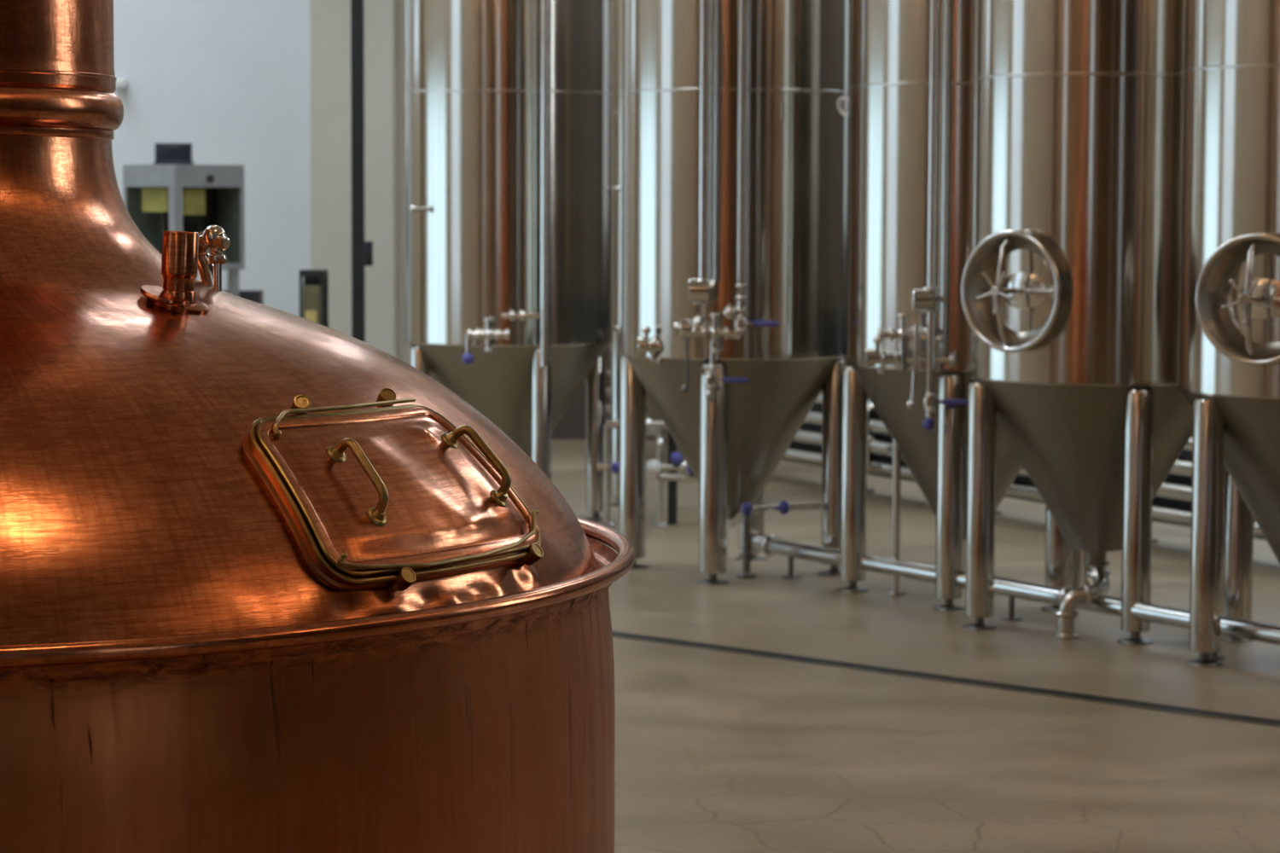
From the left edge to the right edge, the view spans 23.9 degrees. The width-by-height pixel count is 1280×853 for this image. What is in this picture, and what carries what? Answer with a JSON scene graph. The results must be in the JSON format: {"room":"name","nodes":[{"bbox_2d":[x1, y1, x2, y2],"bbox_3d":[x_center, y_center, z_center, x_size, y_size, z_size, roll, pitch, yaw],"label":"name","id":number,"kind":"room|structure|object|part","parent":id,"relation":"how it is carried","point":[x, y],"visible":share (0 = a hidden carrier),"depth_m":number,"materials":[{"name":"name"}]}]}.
{"room":"processing plant","nodes":[
{"label":"processing plant","id":0,"kind":"room"},
{"bbox_2d":[111,0,310,316],"bbox_3d":[0.014,-3.395,24.967,16.000,7.000,0.300,0,4,0],"label":"wall","id":1,"kind":"structure","parent":0,"point":[229,79],"depth_m":24.87,"materials":[{"name":"white paint"}]},
{"bbox_2d":[116,79,126,87],"bbox_3d":[-4.265,-2.813,24.776,0.090,0.070,0.150,0,4,0],"label":"wall sensor","id":2,"kind":"object","parent":1,"relation":"attached to","point":[119,83],"visible":0.64,"depth_m":24.70,"materials":[{"name":"white plastic"}]},
{"bbox_2d":[309,0,396,357],"bbox_3d":[-2.326,-3.376,24.593,0.680,7.000,0.450,0,4,0],"label":"wall","id":3,"kind":"structure","parent":1,"relation":"attached to","point":[330,101],"depth_m":24.46,"materials":[{"name":"beige paint"}]},
{"bbox_2d":[395,0,430,377],"bbox_3d":[-1.638,-3.084,24.740,0.700,6.400,0.200,0,4,0],"label":"trim","id":4,"kind":"structure","parent":1,"relation":"attached to","point":[403,347],"depth_m":24.72,"materials":[{"name":"beige paint"}]},
{"bbox_2d":[551,346,656,440],"bbox_3d":[3.353,-0.725,24.984,9.300,1.700,0.060,0,4,0],"label":"wall","id":5,"kind":"structure","parent":1,"relation":"attached to","point":[572,425],"depth_m":25.00,"materials":[{"name":"grey paint"}]},
{"bbox_2d":[551,439,1279,852],"bbox_3d":[-0.006,1.389,9.128,16.600,0.200,32.600,0,4,0],"label":"floor","id":6,"kind":"structure","parent":0,"point":[716,752],"depth_m":11.78,"materials":[{"name":"beige concrete"}]},
{"bbox_2d":[122,164,244,296],"bbox_3d":[-3.294,-0.785,21.930,0.620,2.218,0.652,-4,6,-45],"label":"machine","id":7,"kind":"object","parent":6,"relation":"on","point":[158,199],"visible":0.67,"depth_m":21.68,"materials":[{"name":"grey metal"}]},
{"bbox_2d":[153,143,193,164],"bbox_3d":[-3.367,-1.970,21.835,0.270,0.155,0.140,0,4,0],"label":"monitor","id":8,"kind":"object","parent":7,"relation":"on","point":[165,154],"visible":0.98,"depth_m":21.79,"materials":[{"name":"black plastic"}]},
{"bbox_2d":[224,290,263,304],"bbox_3d":[-2.933,-0.355,22.332,0.280,1.303,0.248,0,4,0],"label":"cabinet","id":9,"kind":"object","parent":6,"relation":"on","point":[257,296],"visible":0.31,"depth_m":22.17,"materials":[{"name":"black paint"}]},
{"bbox_2d":[299,269,328,326],"bbox_3d":[-2.461,-0.461,22.829,0.185,1.445,0.160,1,4,8],"label":"stand","id":10,"kind":"object","parent":6,"relation":"on","point":[314,299],"visible":0.42,"depth_m":22.74,"materials":[{"name":"grey metal"}]},
{"bbox_2d":[0,0,635,852],"bbox_3d":[-1.492,-1.983,5.870,2.985,6.995,2.985,2,5,22],"label":"kettle","id":11,"kind":"object","parent":6,"relation":"on","point":[270,583],"visible":1,"depth_m":5.16,"materials":[{"name":"orange metal"}]},
{"bbox_3d":[-0.844,-0.286,6.042,0.040,0.160,0.045,0,4,0],"label":"stem","id":12,"kind":"part","parent":11,"relation":"part of","materials":[{"name":"metal"}]},
{"bbox_3d":[-0.599,-0.033,5.327,0.032,0.049,0.051,-1,5,-21],"label":"clamp knob","id":13,"kind":"part","parent":11,"relation":"part of","materials":[{"name":"gold metal"}]},
{"bbox_3d":[-0.532,-0.017,5.393,0.034,0.046,0.454,2,5,27],"label":"retaining rod","id":14,"kind":"part","parent":11,"relation":"part of","materials":[{"name":"gold metal"}]},
{"bbox_3d":[-0.486,0.095,5.205,0.142,0.149,0.040,4,6,40],"label":"handle","id":15,"kind":"part","parent":11,"relation":"part of","materials":[{"name":"gold metal"}]},
{"bbox_3d":[-0.468,-0.046,5.543,0.032,0.049,0.050,-2,5,-27],"label":"clamp knob","id":16,"kind":"part","parent":11,"relation":"part of","materials":[{"name":"gold metal"}]},
{"bbox_3d":[-0.424,0.111,5.345,0.277,0.270,0.645,3,5,32],"label":"edge trim","id":17,"kind":"part","parent":11,"relation":"part of","materials":[{"name":"gold metal"}]},
{"bbox_3d":[-0.406,0.261,5.153,0.032,0.045,0.052,-4,6,-45],"label":"clamp knob","id":18,"kind":"part","parent":11,"relation":"part of","materials":[{"name":"gold metal"}]},
{"bbox_3d":[-0.324,0.203,5.292,0.060,0.061,0.616,3,5,31],"label":"retaining rod","id":19,"kind":"part","parent":11,"relation":"part of","materials":[{"name":"gold metal"}]},
{"bbox_3d":[-0.299,0.073,5.517,0.142,0.149,0.040,2,5,24],"label":"handle","id":20,"kind":"part","parent":11,"relation":"part of","materials":[{"name":"gold metal"}]},
{"bbox_3d":[-0.201,0.234,5.502,0.052,0.046,0.032,3,5,29],"label":"clamp knob","id":21,"kind":"part","parent":11,"relation":"part of","materials":[{"name":"gold metal"}]},
{"bbox_2d":[350,0,372,342],"bbox_3d":[-1.947,-3.095,20.829,0.200,6.998,0.200,0,4,0],"label":"door frame","id":22,"kind":"structure","parent":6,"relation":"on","point":[362,251],"depth_m":20.89,"materials":[{"name":"paint"}]},
{"bbox_2d":[404,0,620,521],"bbox_3d":[-0.766,-2.597,18.216,1.307,6.400,1.345,0,4,0],"label":"tank","id":23,"kind":"object","parent":6,"relation":"on","point":[509,103],"visible":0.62,"depth_m":17.83,"materials":[{"name":"metal"}]},
{"bbox_3d":[-1.329,0.032,18.239,0.124,1.040,0.124,0,4,0],"label":"leg","id":24,"kind":"part","parent":23,"relation":"part of","materials":[{"name":"metal"}]},
{"bbox_3d":[-0.678,-0.651,17.754,0.260,0.068,0.134,0,4,0],"label":"sampling arm","id":25,"kind":"part","parent":23,"relation":"part of","materials":[{"name":"metal"}]},
{"bbox_3d":[-0.587,0.058,17.925,0.124,1.040,0.124,0,4,0],"label":"leg","id":26,"kind":"part","parent":23,"relation":"part of","materials":[{"name":"metal"}]},
{"bbox_3d":[-0.272,0.004,18.665,0.124,1.040,0.124,0,4,0],"label":"leg","id":27,"kind":"part","parent":23,"relation":"part of","materials":[{"name":"metal"}]},
{"bbox_2d":[607,0,683,506],"bbox_3d":[0.288,-1.905,19.813,1.203,4.792,1.203,1,4,4],"label":"tank","id":28,"kind":"object","parent":6,"relation":"on","point":[614,346],"visible":0.12,"depth_m":19.46,"materials":[{"name":"metal"}]},
{"bbox_3d":[-0.125,-0.086,19.583,0.132,1.085,0.132,0,4,0],"label":"leg","id":29,"kind":"part","parent":28,"relation":"part of","materials":[{"name":"metal"}]},
{"bbox_2d":[596,391,730,527],"bbox_3d":[0.220,0.019,18.372,0.960,1.168,0.299,0,4,0],"label":"pipes","id":30,"kind":"object","parent":6,"relation":"on","point":[654,468],"visible":0.35,"depth_m":18.30,"materials":[{"name":"metal"}]},
{"bbox_3d":[0.079,0.249,18.288,0.096,0.100,0.098,0,4,0],"label":"sight glass","id":31,"kind":"part","parent":30,"relation":"part of","materials":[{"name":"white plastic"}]},
{"bbox_2d":[618,0,849,585],"bbox_3d":[0.507,-2.416,15.841,1.240,6.400,1.388,0,4,0],"label":"tank","id":32,"kind":"object","parent":6,"relation":"on","point":[734,146],"visible":0.93,"depth_m":15.53,"materials":[{"name":"metal"}]},
{"bbox_3d":[-0.041,0.164,16.226,0.144,1.085,0.144,0,4,0],"label":"leg","id":33,"kind":"part","parent":32,"relation":"part of","materials":[{"name":"metal"}]},
{"bbox_3d":[0.377,0.214,15.571,0.144,1.085,0.144,0,4,0],"label":"leg","id":34,"kind":"part","parent":32,"relation":"part of","materials":[{"name":"metal"}]},
{"bbox_3d":[0.480,-0.234,15.355,0.140,0.029,0.028,0,4,0],"label":"lever","id":35,"kind":"part","parent":32,"relation":"part of","materials":[{"name":"blue plastic"}]},
{"bbox_3d":[0.616,0.135,16.642,0.144,1.085,0.144,0,4,0],"label":"leg","id":36,"kind":"part","parent":32,"relation":"part of","materials":[{"name":"metal"}]},
{"bbox_3d":[0.633,-0.522,15.343,0.140,0.028,0.028,0,4,0],"label":"lever","id":37,"kind":"part","parent":32,"relation":"part of","materials":[{"name":"blue plastic"}]},
{"bbox_2d":[728,500,820,578],"bbox_3d":[0.715,0.581,15.971,0.484,0.406,0.368,0,4,0],"label":"outlet","id":38,"kind":"object","parent":32,"relation":"attached to","point":[740,511],"depth_m":15.84,"materials":[{"name":"metal"}]},
{"bbox_3d":[1.033,0.185,15.988,0.144,1.085,0.144,0,4,0],"label":"leg","id":39,"kind":"part","parent":32,"relation":"part of","materials":[{"name":"metal"}]},
{"bbox_2d":[605,355,1265,541],"bbox_3d":[2.003,-0.108,19.294,0.390,1.300,10.500,-2,5,-25],"label":"rack","id":40,"kind":"object","parent":6,"relation":"on","point":[1172,503],"visible":0.17,"depth_m":19.97,"materials":[{"name":"metal"}]},
{"bbox_2d":[611,630,1279,727],"bbox_3d":[1.161,1.045,12.581,12.000,0.026,0.114,4,6,42],"label":"floor drain","id":41,"kind":"object","parent":6,"relation":"on","point":[1154,706],"visible":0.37,"depth_m":12.43,"materials":[{"name":"metal"}]},
{"bbox_2d":[837,0,1088,610],"bbox_3d":[1.632,-2.342,14.912,1.226,6.400,1.312,0,4,-8],"label":"tank","id":42,"kind":"object","parent":6,"relation":"on","point":[909,99],"visible":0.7,"depth_m":14.59,"materials":[{"name":"metal"}]},
{"bbox_3d":[1.080,0.238,15.285,0.132,1.085,0.132,0,4,0],"label":"leg","id":43,"kind":"part","parent":42,"relation":"part of","materials":[{"name":"metal"}]},
{"bbox_3d":[1.500,0.289,14.615,0.132,1.085,0.132,0,4,0],"label":"leg","id":44,"kind":"part","parent":42,"relation":"part of","materials":[{"name":"metal"}]},
{"bbox_3d":[1.507,-0.117,14.430,0.140,0.028,0.028,0,4,0],"label":"lever","id":45,"kind":"part","parent":42,"relation":"part of","materials":[{"name":"blue plastic"}]},
{"bbox_3d":[1.752,0.209,15.704,0.132,1.085,0.132,0,4,0],"label":"leg","id":46,"kind":"part","parent":42,"relation":"part of","materials":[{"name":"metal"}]},
{"bbox_3d":[2.172,0.261,15.034,0.132,1.085,0.132,0,4,0],"label":"leg","id":47,"kind":"part","parent":42,"relation":"part of","materials":[{"name":"metal"}]},
{"bbox_2d":[750,530,1279,660],"bbox_3d":[2.000,0.838,13.884,0.124,0.212,5.413,-2,5,-31],"label":"pipe","id":48,"kind":"object","parent":6,"relation":"on","point":[770,545],"visible":0.69,"depth_m":14.19,"materials":[{"name":"metal"}]},
{"bbox_2d":[960,0,1224,645],"bbox_3d":[2.114,-1.456,13.862,1.199,4.792,1.340,1,4,16],"label":"tank","id":49,"kind":"object","parent":6,"relation":"on","point":[1069,289],"visible":0.87,"depth_m":13.47,"materials":[{"name":"metal"}]},
{"bbox_3d":[1.575,0.338,13.965,0.132,1.085,0.132,0,4,0],"label":"leg","id":50,"kind":"part","parent":49,"relation":"part of","materials":[{"name":"metal"}]},
{"bbox_3d":[1.718,-0.610,13.565,0.370,0.370,0.036,4,6,44],"label":"manway door","id":51,"kind":"part","parent":49,"relation":"part of","materials":[{"name":"metal"}]},
{"bbox_3d":[2.030,0.291,14.612,0.132,1.085,0.132,0,4,0],"label":"leg","id":52,"kind":"part","parent":49,"relation":"part of","materials":[{"name":"metal"}]},
{"bbox_3d":[2.224,0.374,13.512,0.132,1.085,0.132,0,4,0],"label":"leg","id":53,"kind":"part","parent":49,"relation":"part of","materials":[{"name":"metal"}]},
{"bbox_3d":[2.678,0.328,14.159,0.132,1.085,0.132,0,4,0],"label":"leg","id":54,"kind":"part","parent":49,"relation":"part of","materials":[{"name":"metal"}]},
{"bbox_2d":[1176,0,1279,667],"bbox_3d":[2.934,-1.383,12.918,1.237,4.792,1.363,0,4,0],"label":"tank","id":55,"kind":"object","parent":6,"relation":"on","point":[1228,361],"visible":0.92,"depth_m":12.71,"materials":[{"name":"metal"}]},
{"bbox_3d":[2.417,0.421,12.888,0.132,1.085,0.132,0,4,0],"label":"leg","id":56,"kind":"part","parent":55,"relation":"part of","materials":[{"name":"metal"}]},
{"bbox_3d":[2.701,0.367,13.625,0.132,1.085,0.132,0,4,0],"label":"leg","id":57,"kind":"part","parent":55,"relation":"part of","materials":[{"name":"metal"}]},
{"bbox_3d":[2.600,-0.531,12.553,0.370,0.370,0.036,3,5,34],"label":"manway door","id":58,"kind":"part","parent":55,"relation":"part of","materials":[{"name":"metal"}]}
]}

